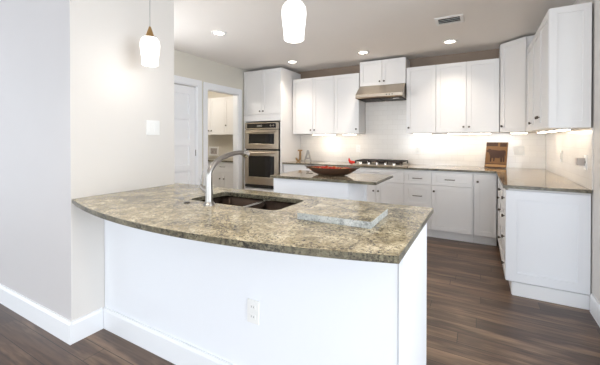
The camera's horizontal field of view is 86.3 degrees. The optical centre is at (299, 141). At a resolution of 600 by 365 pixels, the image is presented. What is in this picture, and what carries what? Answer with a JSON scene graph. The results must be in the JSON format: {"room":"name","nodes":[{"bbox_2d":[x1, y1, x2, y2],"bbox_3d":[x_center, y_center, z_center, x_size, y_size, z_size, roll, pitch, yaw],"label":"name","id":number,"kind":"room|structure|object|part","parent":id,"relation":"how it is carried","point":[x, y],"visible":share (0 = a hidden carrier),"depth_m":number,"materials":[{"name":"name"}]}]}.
{"room":"kitchen","nodes":[
{"label":"kitchen","id":0,"kind":"room"},
{"bbox_2d":[0,0,173,320],"bbox_3d":[-2.674,0.013,3.158,3.250,2.510,0.791,0,1,29],"label":"wall","id":1,"kind":"structure","parent":0,"point":[77,94],"depth_m":2.25,"materials":[{"name":"paint"}]},
{"bbox_2d":[0,284,72,344],"bbox_3d":[-2.864,1.201,2.811,3.266,0.140,0.016,0,1,29],"label":"baseboard","id":2,"kind":"structure","parent":1,"relation":"attached to","point":[57,325],"depth_m":2.21,"materials":[{"name":"paint"}]},
{"bbox_2d":[72,308,102,343],"bbox_3d":[-1.396,1.206,2.107,0.016,0.140,0.188,0,1,29],"label":"baseboard","id":3,"kind":"structure","parent":1,"relation":"attached to","point":[84,326],"depth_m":2.10,"materials":[{"name":"paint"}]},
{"bbox_2d":[146,120,159,134],"bbox_3d":[-1.159,-0.111,2.526,0.009,0.115,0.116,0,1,29],"label":"light switch","id":4,"kind":"object","parent":1,"relation":"attached to","point":[152,126],"visible":1,"depth_m":2.52,"materials":[{"name":"white plastic"}]},
{"bbox_2d":[174,49,249,188],"bbox_3d":[-1.664,0.002,4.503,0.100,2.510,3.885,0,1,29],"label":"wall","id":5,"kind":"structure","parent":0,"point":[187,65],"depth_m":4.89,"materials":[{"name":"beige paint"}]},
{"bbox_2d":[174,75,201,184],"bbox_3d":[-1.737,0.179,4.354,0.118,2.158,0.958,0,1,29],"label":"door frame","id":6,"kind":"structure","parent":5,"relation":"attached to","point":[179,80],"depth_m":4.68,"materials":[{"name":"paint"}]},
{"bbox_2d":[203,82,241,188],"bbox_3d":[-1.271,0.176,5.188,0.118,2.150,0.873,0,1,29],"label":"door frame","id":7,"kind":"structure","parent":5,"relation":"attached to","point":[237,93],"depth_m":5.46,"materials":[{"name":"paint"}]},
{"bbox_2d":[208,91,232,157],"bbox_3d":[-1.627,-0.015,6.616,1.900,2.510,0.100,0,1,29],"label":"wall","id":8,"kind":"structure","parent":0,"point":[224,142],"depth_m":6.56,"materials":[{"name":"beige paint"}]},
{"bbox_2d":[209,147,218,155],"bbox_3d":[-1.790,0.195,6.634,0.260,0.190,0.030,0,1,29],"label":"utility box","id":9,"kind":"object","parent":8,"relation":"attached to","point":[213,151],"visible":1,"depth_m":6.64,"materials":[{"name":"white plastic"}]},
{"bbox_2d":[208,97,223,134],"bbox_3d":[-1.687,-0.498,6.393,0.708,0.720,0.331,0,1,29],"label":"upper cabinet","id":10,"kind":"object","parent":8,"relation":"attached to","point":[215,105],"visible":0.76,"depth_m":6.21,"materials":[{"name":"paint"}]},
{"bbox_3d":[-1.905,-0.498,6.367,0.350,0.715,0.020,0,1,29],"label":"door","id":11,"kind":"part","parent":10,"relation":"part of","materials":[{"name":"paint"}]},
{"bbox_2d":[224,96,232,134],"bbox_3d":[-1.148,-0.496,6.092,0.523,0.720,0.331,0,1,29],"label":"upper cabinet","id":12,"kind":"object","parent":8,"relation":"attached to","point":[228,101],"visible":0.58,"depth_m":6.06,"materials":[{"name":"paint"}]},
{"bbox_2d":[0,236,599,364],"bbox_3d":[-1.873,1.353,-1.290,10.000,0.100,14.700,0,1,29],"label":"floor","id":13,"kind":"structure","parent":0,"point":[474,317],"depth_m":2.17,"materials":[{"name":"brown wood"}]},
{"bbox_2d":[209,161,232,187],"bbox_3d":[-1.262,0.802,5.990,0.613,0.887,0.638,0,1,29],"label":"base cabinet","id":14,"kind":"object","parent":13,"relation":"on","point":[222,176],"visible":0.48,"depth_m":5.72,"materials":[{"name":"paint"}]},
{"bbox_3d":[-1.530,0.841,5.824,0.305,0.585,0.020,0,1,29],"label":"door","id":15,"kind":"part","parent":14,"relation":"part of","materials":[{"name":"paint"}]},
{"bbox_3d":[-1.397,0.462,5.747,0.610,0.165,0.020,0,1,29],"label":"drawer","id":16,"kind":"part","parent":14,"relation":"part of","materials":[{"name":"paint"}]},
{"bbox_3d":[-1.262,0.843,5.674,0.300,0.585,0.020,0,1,29],"label":"door","id":17,"kind":"part","parent":14,"relation":"part of","materials":[{"name":"paint"}]},
{"bbox_2d":[103,200,426,364],"bbox_3d":[-0.323,0.834,1.986,1.997,0.887,0.652,0,1,29],"label":"base cabinet","id":18,"kind":"object","parent":13,"relation":"on","point":[181,301],"visible":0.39,"depth_m":1.57,"materials":[{"name":"paint"}]},
{"bbox_3d":[-0.487,1.209,1.717,1.977,0.140,0.016,0,1,29],"label":"baseboard","id":19,"kind":"part","parent":18,"relation":"part of","materials":[{"name":"paint"}]},
{"bbox_2d":[72,183,432,263],"bbox_3d":[-0.503,0.377,1.888,2.282,0.027,1.000,0,1,29],"label":"countertop","id":20,"kind":"structure","parent":18,"relation":"on","point":[163,210],"depth_m":1.47,"materials":[{"name":"beige stone"}]},
{"bbox_2d":[199,150,249,205],"bbox_3d":[-0.461,0.210,1.990,0.102,0.306,0.384,0,1,29],"label":"kitchen faucet","id":21,"kind":"object","parent":20,"relation":"on","point":[208,191],"visible":1,"depth_m":1.84,"materials":[{"name":"silver metal"}]},
{"bbox_3d":[-0.559,0.273,1.858,0.061,0.055,0.026,0,0,16],"label":"handle","id":22,"kind":"part","parent":21,"relation":"part of","materials":[{"name":"silver metal"}]},
{"bbox_2d":[202,196,296,209],"bbox_3d":[-0.334,0.490,2.004,0.673,0.201,0.353,0,1,29],"label":"double sink","id":23,"kind":"object","parent":20,"relation":"in","point":[228,200],"visible":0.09,"depth_m":2.18,"materials":[{"name":"metal"}]},
{"bbox_2d":[202,196,263,206],"bbox_3d":[-0.469,0.490,2.079,0.364,0.201,0.353,0,1,29],"label":"basin","id":24,"kind":"object","parent":23,"relation":"in","point":[228,200],"depth_m":2.24,"materials":[{"name":"brown metal"}]},
{"bbox_2d":[246,201,296,209],"bbox_3d":[-0.168,0.491,1.911,0.293,0.201,0.353,0,1,29],"label":"basin","id":25,"kind":"object","parent":23,"relation":"in","point":[266,205],"depth_m":2.09,"materials":[{"name":"brown metal"}]},
{"bbox_2d":[297,202,387,228],"bbox_3d":[0.213,0.351,1.560,0.356,0.031,0.292,0,1,29],"label":"granite offcut","id":26,"kind":"object","parent":20,"relation":"on","point":[332,213],"visible":1,"depth_m":1.49,"materials":[{"name":"beige stone"}]},
{"bbox_2d":[247,298,258,324],"bbox_3d":[-0.231,0.835,1.574,0.070,0.115,0.010,0,1,29],"label":"wall outlet","id":27,"kind":"object","parent":18,"relation":"attached to","point":[252,305],"visible":1,"depth_m":1.57,"materials":[{"name":"white plastic"}]},
{"bbox_2d":[250,304,255,309],"bbox_3d":[-0.233,0.811,1.571,0.034,0.028,0.003,0,1,29],"label":"socket","id":28,"kind":"object","parent":27,"relation":"attached to","point":[252,306],"depth_m":1.57,"materials":[{"name":"grey plastic"}]},
{"bbox_2d":[250,313,255,319],"bbox_3d":[-0.233,0.860,1.572,0.034,0.028,0.003,0,1,29],"label":"socket","id":29,"kind":"object","parent":27,"relation":"attached to","point":[252,315],"depth_m":1.57,"materials":[{"name":"white plastic"}]},
{"bbox_3d":[0.540,0.838,1.504,0.019,0.887,0.629,0,1,29],"label":"panel","id":30,"kind":"part","parent":18,"relation":"part of","materials":[{"name":"paint"}]},
{"bbox_2d":[244,67,300,191],"bbox_3d":[-0.493,0.015,5.675,0.771,2.465,0.690,0,1,29],"label":"tall cabinet","id":31,"kind":"object","parent":13,"relation":"on","point":[268,93],"visible":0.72,"depth_m":5.40,"materials":[{"name":"paint"}]},
{"bbox_3d":[-0.808,-0.837,5.499,0.381,0.747,0.020,0,1,29],"label":"door","id":32,"kind":"part","parent":31,"relation":"part of","materials":[{"name":"paint"}]},
{"bbox_3d":[-0.628,0.970,5.412,0.703,0.335,0.020,0,1,29],"label":"drawer","id":33,"kind":"part","parent":31,"relation":"part of","materials":[{"name":"paint"}]},
{"bbox_2d":[245,122,279,188],"bbox_3d":[-0.520,0.226,5.629,0.694,1.105,0.661,0,1,29],"label":"double wall oven","id":34,"kind":"object","parent":31,"relation":"in","point":[262,139],"visible":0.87,"depth_m":5.37,"materials":[{"name":"silver metal"}]},
{"bbox_3d":[-0.669,-0.165,5.359,0.600,0.021,0.049,0,1,29],"label":"handle","id":35,"kind":"part","parent":34,"relation":"part of","materials":[{"name":"silver metal"}]},
{"bbox_3d":[-0.647,0.436,5.404,0.694,0.577,0.042,0,1,29],"label":"oven door","id":36,"kind":"part","parent":34,"relation":"part of","materials":[{"name":"silver metal"}]},
{"bbox_3d":[-0.669,0.182,5.362,0.600,0.021,0.049,0,1,29],"label":"handle","id":37,"kind":"part","parent":34,"relation":"part of","materials":[{"name":"silver metal"}]},
{"bbox_3d":[-0.647,-0.041,5.400,0.694,0.322,0.042,0,1,29],"label":"oven door","id":38,"kind":"part","parent":34,"relation":"part of","materials":[{"name":"silver metal"}]},
{"bbox_3d":[-0.646,-0.269,5.401,0.694,0.113,0.040,0,1,29],"label":"control panel","id":39,"kind":"part","parent":34,"relation":"part of","materials":[{"name":"silver metal"}]},
{"bbox_3d":[-0.640,0.345,5.415,0.765,1.600,0.021,0,1,29],"label":"filler panel","id":40,"kind":"part","parent":31,"relation":"part of","materials":[{"name":"paint"}]},
{"bbox_3d":[-0.472,-0.836,5.311,0.380,0.747,0.020,0,1,29],"label":"door","id":41,"kind":"part","parent":31,"relation":"part of","materials":[{"name":"paint"}]},
{"bbox_2d":[283,164,314,172],"bbox_3d":[0.115,0.806,5.376,0.580,0.887,0.630,0,1,29],"label":"base cabinet","id":42,"kind":"object","parent":13,"relation":"on","point":[286,167],"visible":0.07,"depth_m":5.18,"materials":[{"name":"paint"}]},
{"bbox_2d":[274,178,366,200],"bbox_3d":[0.224,0.822,3.443,0.854,0.887,0.582,0,1,29],"label":"kitchen island","id":43,"kind":"object","parent":13,"relation":"on","point":[349,191],"visible":0.06,"depth_m":3.19,"materials":[{"name":"paint"}]},
{"bbox_2d":[270,170,392,184],"bbox_3d":[0.334,0.365,3.377,1.130,0.027,0.645,0,1,29],"label":"island countertop","id":44,"kind":"structure","parent":43,"relation":"on","point":[353,178],"depth_m":3.19,"materials":[{"name":"brown stone"}]},
{"bbox_2d":[305,165,359,175],"bbox_3d":[0.334,0.307,3.390,0.620,0.090,0.270,0,1,26],"label":"wooden bowl","id":45,"kind":"object","parent":44,"relation":"on","point":[321,171],"visible":0.94,"depth_m":3.28,"materials":[{"name":"brown wood"}]},
{"bbox_2d":[310,166,355,170],"bbox_3d":[0.330,0.281,3.389,0.522,0.050,0.228,0,1,26],"label":"potpourri","id":46,"kind":"object","parent":45,"relation":"in","point":[325,167],"visible":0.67,"depth_m":3.35},
{"bbox_3d":[0.589,0.772,3.244,0.010,0.750,0.574,0,1,29],"label":"panel","id":47,"kind":"part","parent":43,"relation":"part of","materials":[{"name":"paint"}]},
{"bbox_2d":[352,167,403,204],"bbox_3d":[1.211,0.811,4.766,0.765,0.887,0.623,0,1,29],"label":"base cabinet","id":48,"kind":"object","parent":13,"relation":"on","point":[391,191],"visible":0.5,"depth_m":4.45,"materials":[{"name":"paint"}]},
{"bbox_3d":[0.909,0.852,4.620,0.378,0.576,0.020,0,1,29],"label":"door","id":49,"kind":"part","parent":48,"relation":"part of","materials":[{"name":"paint"}]},
{"bbox_3d":[1.077,0.474,4.523,0.762,0.170,0.020,0,1,29],"label":"panel","id":50,"kind":"part","parent":48,"relation":"part of","materials":[{"name":"paint"}]},
{"bbox_3d":[1.244,0.853,4.433,0.378,0.576,0.020,0,1,29],"label":"door","id":51,"kind":"part","parent":48,"relation":"part of","materials":[{"name":"paint"}]},
{"bbox_2d":[404,169,431,236],"bbox_3d":[1.694,0.814,4.493,0.341,0.887,0.630,0,1,29],"label":"base cabinet","id":52,"kind":"object","parent":13,"relation":"on","point":[417,183],"visible":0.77,"depth_m":4.24,"materials":[{"name":"paint"}]},
{"bbox_3d":[1.561,0.712,4.254,0.338,0.290,0.020,0,1,29],"label":"drawer","id":53,"kind":"part","parent":52,"relation":"part of","materials":[{"name":"paint"}]},
{"bbox_3d":[1.561,0.476,4.253,0.338,0.170,0.020,0,1,29],"label":"drawer","id":54,"kind":"part","parent":52,"relation":"part of","materials":[{"name":"paint"}]},
{"bbox_3d":[1.561,1.002,4.257,0.338,0.281,0.020,0,1,29],"label":"drawer","id":55,"kind":"part","parent":52,"relation":"part of","materials":[{"name":"paint"}]},
{"bbox_2d":[431,171,473,242],"bbox_3d":[2.055,0.815,4.291,0.482,0.887,0.630,0,1,29],"label":"base cabinet","id":56,"kind":"object","parent":13,"relation":"on","point":[452,193],"visible":0.98,"depth_m":4.05,"materials":[{"name":"paint"}]},
{"bbox_3d":[1.916,0.478,4.054,0.465,0.170,0.020,0,1,29],"label":"drawer","id":57,"kind":"part","parent":56,"relation":"part of","materials":[{"name":"paint"}]},
{"bbox_3d":[1.916,0.856,4.057,0.465,0.576,0.020,0,1,29],"label":"door","id":58,"kind":"part","parent":56,"relation":"part of","materials":[{"name":"paint"}]},
{"bbox_2d":[473,173,496,245],"bbox_3d":[2.375,0.817,4.116,0.244,0.887,0.623,0,1,29],"label":"base cabinet","id":59,"kind":"object","parent":13,"relation":"on","point":[485,184],"visible":0.95,"depth_m":3.88,"materials":[{"name":"paint"}]},
{"bbox_2d":[497,179,590,309],"bbox_3d":[2.258,0.825,3.109,0.572,0.887,1.290,0,1,29],"label":"base cabinet","id":60,"kind":"object","parent":13,"relation":"on","point":[544,237],"visible":0.93,"depth_m":2.54,"materials":[{"name":"paint"}]},
{"bbox_2d":[282,160,591,193],"bbox_3d":[1.093,0.360,4.083,3.548,0.027,1.913,0,1,29],"label":"countertop","id":61,"kind":"structure","parent":60,"relation":"on","point":[512,178],"depth_m":3.44,"materials":[{"name":"stone"}]},
{"bbox_2d":[296,150,301,160],"bbox_3d":[-0.017,0.236,5.511,0.124,0.198,0.024,0,1,29],"label":"ornament","id":62,"kind":"object","parent":61,"relation":"on","point":[298,150],"visible":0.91,"depth_m":5.49,"materials":[{"name":"brown wood"}]},
{"bbox_2d":[304,150,311,161],"bbox_3d":[0.135,0.238,5.426,0.149,0.195,0.020,0,1,29],"label":"ornament","id":63,"kind":"object","parent":61,"relation":"on","point":[307,152],"visible":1,"depth_m":5.42,"materials":[{"name":"silver metal"}]},
{"bbox_2d":[352,159,409,166],"bbox_3d":[1.204,0.307,4.743,0.720,0.068,0.500,0,1,29],"label":"gas cooktop","id":64,"kind":"object","parent":61,"relation":"in","point":[367,162],"visible":1,"depth_m":4.61,"materials":[{"name":"silver metal"}]},
{"bbox_2d":[485,142,507,168],"bbox_3d":[2.591,0.175,4.225,0.104,0.336,0.250,0,1,-44],"label":"board","id":65,"kind":"object","parent":61,"relation":"on","point":[496,152],"visible":1,"depth_m":4.21,"materials":[{"name":"brown wood"}]},
{"bbox_3d":[2.252,0.772,3.611,0.020,0.751,0.415,0,1,29],"label":"door","id":66,"kind":"part","parent":60,"relation":"part of","materials":[{"name":"paint"}]},
{"bbox_3d":[2.042,0.980,3.237,0.020,0.341,0.435,0,1,29],"label":"drawer","id":67,"kind":"part","parent":60,"relation":"part of","materials":[{"name":"paint"}]},
{"bbox_3d":[2.042,0.690,3.235,0.020,0.230,0.435,0,1,29],"label":"drawer","id":68,"kind":"part","parent":60,"relation":"part of","materials":[{"name":"paint"}]},
{"bbox_3d":[1.835,1.043,2.867,0.020,0.221,0.404,0,1,29],"label":"drawer","id":69,"kind":"part","parent":60,"relation":"part of","materials":[{"name":"paint"}]},
{"bbox_3d":[1.835,0.820,2.865,0.020,0.215,0.404,0,1,29],"label":"drawer","id":70,"kind":"part","parent":60,"relation":"part of","materials":[{"name":"paint"}]},
{"bbox_3d":[1.835,0.643,2.864,0.020,0.130,0.404,0,1,29],"label":"drawer","id":71,"kind":"part","parent":60,"relation":"part of","materials":[{"name":"paint"}]},
{"bbox_3d":[1.835,0.488,2.862,0.020,0.170,0.404,0,1,29],"label":"drawer","id":72,"kind":"part","parent":60,"relation":"part of","materials":[{"name":"paint"}]},
{"bbox_3d":[-1.801,0.799,6.292,0.618,0.887,0.638,0,1,29],"label":"base cabinet","id":73,"kind":"object","parent":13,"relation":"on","visible":0},
{"bbox_2d":[208,157,232,161],"bbox_3d":[-1.535,0.343,6.144,1.265,0.027,0.630,0,1,29],"label":"countertop","id":74,"kind":"structure","parent":73,"relation":"on","point":[211,159],"depth_m":5.98,"materials":[{"name":"brown stone"}]},
{"bbox_2d":[174,0,576,71],"bbox_3d":[-1.873,-1.257,-1.311,10.000,0.100,14.700,0,1,29],"label":"ceiling","id":75,"kind":"structure","parent":0,"point":[335,31],"depth_m":3.49,"materials":[{"name":"paint"}]},
{"bbox_2d":[140,0,159,66],"bbox_3d":[-1.016,-0.879,2.165,0.124,0.726,0.124,0,1,29],"label":"pendant lamp","id":76,"kind":"object","parent":75,"relation":"hanging from","point":[149,44],"visible":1,"depth_m":2.12,"materials":[{"name":"white glass"}]},
{"bbox_3d":[-1.016,-0.613,2.167,0.124,0.193,0.124,0,1,29],"label":"lamp shade","id":77,"kind":"part","parent":76,"relation":"part of","materials":[{"name":"white glass"}]},
{"bbox_2d":[211,30,226,35],"bbox_3d":[-0.927,-1.242,3.659,0.180,0.008,0.180,0,1,29],"label":"recessed light","id":78,"kind":"object","parent":75,"relation":"in","point":[214,32],"visible":1,"depth_m":3.64,"materials":[{"name":"white plastic"}]},
{"bbox_2d":[282,0,305,42],"bbox_3d":[-0.030,-0.875,1.614,0.124,0.726,0.124,0,1,29],"label":"pendant lamp","id":79,"kind":"object","parent":75,"relation":"hanging from","point":[293,11],"visible":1,"depth_m":1.57,"materials":[{"name":"white glass"}]},
{"bbox_2d":[357,51,369,53],"bbox_3d":[0.884,-1.249,4.480,0.180,0.008,0.180,0,1,29],"label":"recessed light","id":80,"kind":"object","parent":75,"relation":"in","point":[358,52],"visible":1,"depth_m":4.48,"materials":[{"name":"white plastic"}]},
{"bbox_2d":[434,14,463,25],"bbox_3d":[1.522,-1.235,3.264,0.260,0.023,0.230,0,1,29],"label":"ceiling vent","id":81,"kind":"object","parent":75,"relation":"in","point":[458,18],"visible":1,"depth_m":3.25,"materials":[{"name":"white plastic"}]},
{"bbox_2d":[442,39,457,43],"bbox_3d":[1.864,-1.245,3.978,0.180,0.008,0.180,0,1,29],"label":"recessed light","id":82,"kind":"object","parent":75,"relation":"in","point":[449,41],"visible":1,"depth_m":3.97,"materials":[{"name":"white plastic"}]},
{"bbox_2d":[296,49,545,233],"bbox_3d":[1.262,-0.003,5.161,4.565,2.510,0.120,0,1,29],"label":"wall","id":83,"kind":"structure","parent":0,"point":[493,53],"depth_m":4.69,"materials":[{"name":"beige paint"}]},
{"bbox_2d":[293,76,333,133],"bbox_3d":[0.278,-0.599,5.444,0.773,0.937,0.333,0,1,29],"label":"upper cabinet","id":84,"kind":"object","parent":83,"relation":"attached to","point":[313,98],"visible":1,"depth_m":5.31,"materials":[{"name":"paint"}]},
{"bbox_3d":[0.048,-0.599,5.423,0.380,0.932,0.020,0,1,29],"label":"door","id":85,"kind":"part","parent":84,"relation":"part of","materials":[{"name":"paint"}]},
{"bbox_3d":[0.384,-0.597,5.235,0.380,0.932,0.020,0,1,29],"label":"door","id":86,"kind":"part","parent":84,"relation":"part of","materials":[{"name":"paint"}]},
{"bbox_2d":[334,73,364,133],"bbox_3d":[0.797,-0.597,5.153,0.413,0.937,0.333,0,1,29],"label":"upper cabinet","id":87,"kind":"object","parent":83,"relation":"attached to","point":[349,112],"visible":1,"depth_m":5.04,"materials":[{"name":"paint"}]},
{"bbox_2d":[360,57,409,86],"bbox_3d":[1.286,-1.034,4.876,0.683,0.375,0.333,0,1,29],"label":"upper cabinet","id":88,"kind":"object","parent":83,"relation":"attached to","point":[387,71],"visible":1,"depth_m":4.74,"materials":[{"name":"paint"}]},
{"bbox_3d":[1.072,-1.033,4.846,0.338,0.370,0.020,0,1,29],"label":"door","id":89,"kind":"part","parent":88,"relation":"part of","materials":[{"name":"paint"}]},
{"bbox_2d":[355,83,406,102],"bbox_3d":[1.233,-0.731,4.785,0.679,0.224,0.491,0,1,29],"label":"range hood","id":90,"kind":"object","parent":88,"relation":"attached to","point":[390,92],"visible":0.95,"depth_m":4.63,"materials":[{"name":"silver metal"}]},
{"bbox_3d":[1.233,-0.633,4.786,0.639,0.004,0.410,0,1,29],"label":"filter frame","id":91,"kind":"part","parent":90,"relation":"part of","materials":[{"name":"silver metal"}]},
{"bbox_3d":[1.371,-1.032,4.679,0.338,0.370,0.020,0,1,29],"label":"door","id":92,"kind":"part","parent":88,"relation":"part of","materials":[{"name":"paint"}]},
{"bbox_2d":[406,65,435,132],"bbox_3d":[1.763,-0.592,4.613,0.391,0.937,0.333,0,1,29],"label":"upper cabinet","id":93,"kind":"object","parent":83,"relation":"attached to","point":[421,81],"visible":0.98,"depth_m":4.50,"materials":[{"name":"paint"}]},
{"bbox_2d":[301,100,545,168],"bbox_3d":[1.563,-0.251,4.917,3.546,1.180,0.008,0,1,29],"label":"tile backsplash","id":94,"kind":"structure","parent":83,"relation":"attached to","point":[385,136],"depth_m":4.89,"materials":[{"name":"white tile"}]},
{"bbox_2d":[415,146,419,153],"bbox_3d":[1.766,0.125,4.796,0.070,0.115,0.010,0,1,29],"label":"wall outlet","id":95,"kind":"object","parent":94,"relation":"attached to","point":[417,148],"visible":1,"depth_m":4.80,"materials":[{"name":"white plastic"}]},
{"bbox_2d":[514,146,523,154],"bbox_3d":[2.863,0.115,4.183,0.116,0.115,0.009,0,1,29],"label":"light switch","id":96,"kind":"object","parent":94,"relation":"attached to","point":[518,150],"visible":1,"depth_m":4.18,"materials":[{"name":"white plastic"}]},
{"bbox_2d":[436,58,499,132],"bbox_3d":[2.259,-0.590,4.336,0.741,0.937,0.333,0,1,29],"label":"upper cabinet","id":97,"kind":"object","parent":83,"relation":"attached to","point":[467,93],"visible":1,"depth_m":4.20,"materials":[{"name":"paint"}]},
{"bbox_3d":[2.033,-0.590,4.312,0.366,0.932,0.020,0,1,29],"label":"door","id":98,"kind":"part","parent":97,"relation":"part of","materials":[{"name":"paint"}]},
{"bbox_2d":[447,133,490,133],"bbox_3d":[2.258,-0.112,4.282,0.520,0.018,0.060,0,1,29],"label":"light","id":99,"kind":"object","parent":97,"relation":"attached to","point":[447,133],"visible":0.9,"depth_m":4.25,"materials":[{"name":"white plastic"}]},
{"bbox_3d":[2.357,-0.589,4.131,0.366,0.932,0.020,0,1,29],"label":"door","id":100,"kind":"part","parent":97,"relation":"part of","materials":[{"name":"paint"}]},
{"bbox_2d":[499,35,534,132],"bbox_3d":[2.754,-0.671,3.930,0.506,1.105,0.540,0,1,29],"label":"upper cabinet","id":101,"kind":"object","parent":83,"relation":"attached to","point":[512,54],"visible":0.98,"depth_m":3.86,"materials":[{"name":"paint"}]},
{"bbox_2d":[510,132,527,133],"bbox_3d":[2.709,-0.109,3.961,0.060,0.018,0.200,0,0,-16],"label":"light","id":102,"kind":"object","parent":101,"relation":"attached to","point":[510,132],"visible":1,"depth_m":3.93,"materials":[{"name":"white plastic"}]},
{"bbox_2d":[548,0,599,302],"bbox_3d":[2.499,0.015,2.819,0.120,2.510,2.760,0,1,29],"label":"wall","id":103,"kind":"structure","parent":0,"point":[595,86],"depth_m":2.34,"materials":[{"name":"paint"}]},
{"bbox_2d":[526,2,591,131],"bbox_3d":[2.379,-0.580,3.039,0.285,0.937,1.345,0,1,29],"label":"upper cabinet","id":104,"kind":"object","parent":103,"relation":"attached to","point":[559,54],"visible":1,"depth_m":2.48,"materials":[{"name":"paint"}]},
{"bbox_3d":[2.506,-0.583,3.485,0.020,0.932,0.437,0,1,29],"label":"door","id":105,"kind":"part","parent":104,"relation":"part of","materials":[{"name":"paint"}]},
{"bbox_3d":[2.291,-0.580,3.100,0.020,0.932,0.437,0,1,29],"label":"door","id":106,"kind":"part","parent":104,"relation":"part of","materials":[{"name":"paint"}]},
{"bbox_3d":[2.075,-0.577,2.714,0.020,0.932,0.437,0,1,29],"label":"door","id":107,"kind":"part","parent":104,"relation":"part of","materials":[{"name":"paint"}]},
{"bbox_2d":[554,128,570,130],"bbox_3d":[2.169,-0.099,2.647,0.060,0.018,0.300,0,1,29],"label":"light","id":108,"kind":"object","parent":104,"relation":"attached to","point":[560,129],"visible":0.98,"depth_m":2.54,"materials":[{"name":"white plastic"}]},
{"bbox_3d":[2.067,-0.575,2.454,0.254,0.932,0.020,0,1,29],"label":"panel","id":109,"kind":"part","parent":104,"relation":"part of","materials":[{"name":"paint"}]},
{"bbox_2d":[546,128,593,189],"bbox_3d":[2.647,0.121,3.216,0.008,0.464,1.906,0,1,29],"label":"tile backsplash","id":110,"kind":"structure","parent":103,"relation":"attached to","point":[577,143],"depth_m":2.92,"materials":[{"name":"white tile"}]},
{"bbox_2d":[584,155,586,169],"bbox_3d":[2.250,0.163,2.524,0.010,0.115,0.070,0,1,29],"label":"wall outlet","id":111,"kind":"object","parent":110,"relation":"attached to","point":[585,156],"visible":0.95,"depth_m":2.51,"materials":[{"name":"white plastic"}]},
{"bbox_2d":[575,158,584,165],"bbox_3d":[2.232,0.158,2.546,0.058,0.060,0.056,0,1,29],"label":"plug adapter","id":112,"kind":"object","parent":111,"relation":"attached to","point":[578,161],"visible":1,"depth_m":2.52,"materials":[{"name":"grey plastic"}]},
{"bbox_2d":[590,293,599,326],"bbox_3d":[1.972,1.207,2.026,0.016,0.140,0.845,0,1,29],"label":"baseboard","id":113,"kind":"structure","parent":103,"relation":"attached to","point":[594,304],"depth_m":2.29,"materials":[{"name":"paint"}]}
]}

